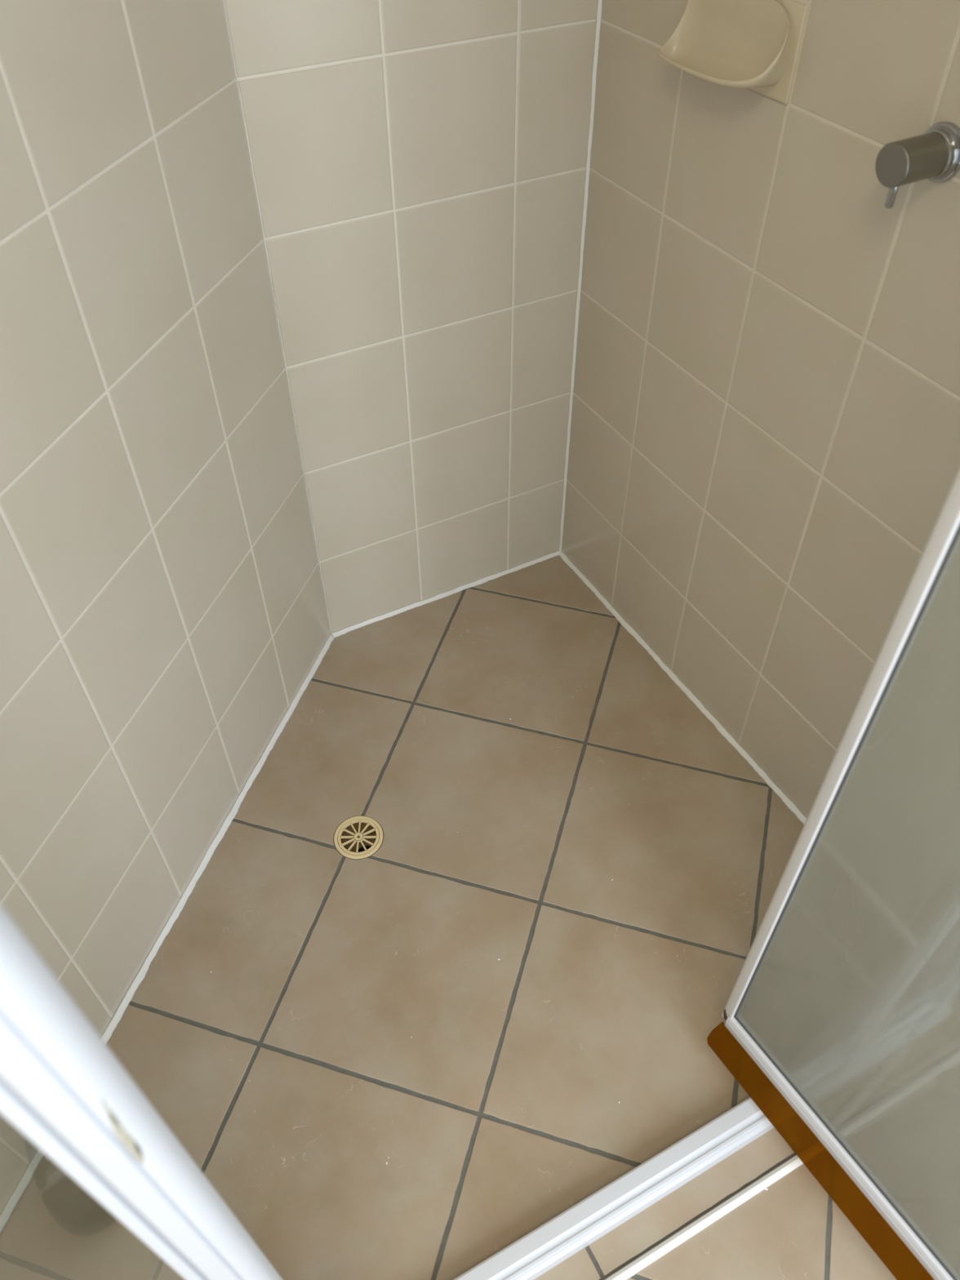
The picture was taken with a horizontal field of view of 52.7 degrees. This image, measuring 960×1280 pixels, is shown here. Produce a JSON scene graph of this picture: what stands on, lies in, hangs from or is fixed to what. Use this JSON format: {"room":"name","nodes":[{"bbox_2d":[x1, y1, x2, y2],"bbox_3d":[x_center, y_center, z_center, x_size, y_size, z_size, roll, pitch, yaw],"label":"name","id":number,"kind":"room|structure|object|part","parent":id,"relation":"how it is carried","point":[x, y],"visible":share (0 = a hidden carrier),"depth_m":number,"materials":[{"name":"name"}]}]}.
{"room":"bathroom shower","nodes":[
{"label":"bathroom shower","id":0,"kind":"room"},
{"bbox_2d":[0,0,330,1214],"bbox_3d":[-0.622,-0.177,0.464,0.100,2.450,1.860,12,48,12],"label":"wall","id":1,"kind":"structure","parent":0,"point":[163,612],"depth_m":1.16,"materials":[{"name":"beige tile"}]},
{"bbox_2d":[0,633,334,1232],"bbox_3d":[-0.509,0.512,1.423,0.012,0.009,1.500,12,48,12],"label":"trim","id":2,"kind":"structure","parent":1,"relation":"attached to","point":[24,1182],"depth_m":1.52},
{"bbox_2d":[222,0,332,634],"bbox_3d":[-0.300,-0.828,1.047,0.003,2.390,0.005,-21,50,-18],"label":"trim","id":3,"kind":"structure","parent":1,"relation":"attached to","point":[223,1],"depth_m":1.37,"materials":[{"name":"beige tile"}]},
{"bbox_2d":[223,0,597,632],"bbox_3d":[-0.091,-0.937,1.175,0.528,2.450,0.100,-21,50,-18],"label":"wall","id":4,"kind":"structure","parent":0,"point":[420,166],"depth_m":1.48,"materials":[{"name":"beige tile"}]},
{"bbox_2d":[332,551,559,637],"bbox_3d":[-0.059,-0.099,1.995,0.528,0.009,0.010,-21,50,-18],"label":"trim","id":5,"kind":"structure","parent":4,"relation":"attached to","point":[344,631],"depth_m":1.99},
{"bbox_2d":[0,555,896,1279],"bbox_3d":[-0.092,0.875,1.116,1.967,0.052,2.300,-21,50,-18],"label":"floor","id":6,"kind":"structure","parent":0,"point":[291,1072],"depth_m":1.44,"materials":[{"name":"tile"}]},
{"bbox_2d":[333,816,383,859],"bbox_3d":[-0.201,0.339,1.616,0.081,0.042,0.081,-21,50,-18],"label":"floor drain","id":7,"kind":"object","parent":6,"relation":"in","point":[357,837],"visible":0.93,"depth_m":1.61,"materials":[{"name":"yellow plastic"}]},
{"bbox_2d":[340,822,379,852],"bbox_3d":[-0.201,0.341,1.617,0.069,0.036,0.069,-21,50,-18],"label":"drain grate","id":8,"kind":"object","parent":7,"relation":"on","point":[354,837],"depth_m":1.61,"materials":[{"name":"metal"}]},
{"bbox_2d":[358,845,370,852],"bbox_3d":[-0.191,0.360,1.623,0.034,0.002,0.034,-21,50,-18],"label":"drain hole","id":9,"kind":"object","parent":7,"relation":"attached to","point":[361,848],"depth_m":1.63,"materials":[{"name":"black"}]},
{"bbox_2d":[0,903,773,1279],"bbox_3d":[-0.042,0.129,0.454,1.576,1.943,0.054,-21,50,-18],"label":"shower frame","id":10,"kind":"object","parent":6,"relation":"on","point":[62,1086],"visible":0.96,"depth_m":0.49,"materials":[{"name":"white metal"}]},
{"bbox_3d":[-0.182,0.182,0.413,0.043,1.874,0.041,-21,50,-18],"label":"post","id":11,"kind":"part","parent":10,"relation":"part of","materials":[{"name":"white metal"}]},
{"bbox_3d":[-0.022,0.782,1.148,1.551,0.037,0.041,-21,50,-18],"label":"sill","id":12,"kind":"part","parent":10,"relation":"part of","materials":[{"name":"white metal"}]},
{"bbox_2d":[706,466,959,1279],"bbox_3d":[0.521,0.136,0.442,0.039,1.841,0.758,-26,52,-22],"label":"shower door","id":13,"kind":"structure","parent":10,"relation":"attached to","point":[841,1013],"depth_m":0.97,"materials":[{"name":"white glass"}]},
{"bbox_3d":[0.533,0.725,1.074,0.017,0.030,0.735,-26,52,-22],"label":"rail","id":14,"kind":"part","parent":13,"relation":"part of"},
{"bbox_2d":[210,718,768,1190],"bbox_3d":[-0.029,0.517,1.419,0.629,0.002,0.829,-21,50,-18],"label":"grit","id":15,"kind":"object","parent":6,"relation":"on","point":[386,1162],"visible":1,"depth_m":1.31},
{"bbox_2d":[604,1154,803,1279],"bbox_3d":[0.049,0.820,1.132,1.485,0.011,0.013,-21,50,-18],"label":"trim","id":16,"kind":"structure","parent":6,"relation":"on","point":[720,1211],"depth_m":1.21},
{"bbox_2d":[561,0,959,817],"bbox_3d":[0.751,-0.297,0.566,0.100,2.450,2.250,-22,50,-19],"label":"wall","id":17,"kind":"structure","parent":0,"point":[764,455],"depth_m":1.33,"materials":[{"name":"beige tile"}]},
{"bbox_2d":[558,0,602,551],"bbox_3d":[0.165,-1.007,1.211,0.007,2.390,0.007,-21,50,-18],"label":"trim","id":18,"kind":"structure","parent":17,"relation":"attached to","point":[599,2],"depth_m":1.59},
{"bbox_2d":[559,551,806,824],"bbox_3d":[0.430,0.155,1.752,0.012,0.009,1.085,-22,50,-19],"label":"trim","id":19,"kind":"structure","parent":17,"relation":"attached to","point":[720,728],"depth_m":1.80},
{"bbox_2d":[657,0,808,103],"bbox_3d":[0.285,-0.708,1.137,0.069,0.098,0.198,-21,50,-18],"label":"soap dish","id":20,"kind":"object","parent":17,"relation":"attached to","point":[755,45],"visible":1,"depth_m":1.13,"materials":[{"name":"beige ceramic"}]},
{"bbox_2d":[875,121,959,208],"bbox_3d":[0.434,-0.474,0.966,0.071,0.067,0.056,-21,50,-18],"label":"shower mixer","id":21,"kind":"object","parent":17,"relation":"attached to","point":[934,155],"visible":1,"depth_m":0.95,"materials":[{"name":"silver metal"}]},
{"bbox_3d":[0.412,-0.444,0.969,0.009,0.021,0.009,-21,50,-18],"label":"lever","id":22,"kind":"part","parent":21,"relation":"part of","materials":[{"name":"silver metal"}]}
]}

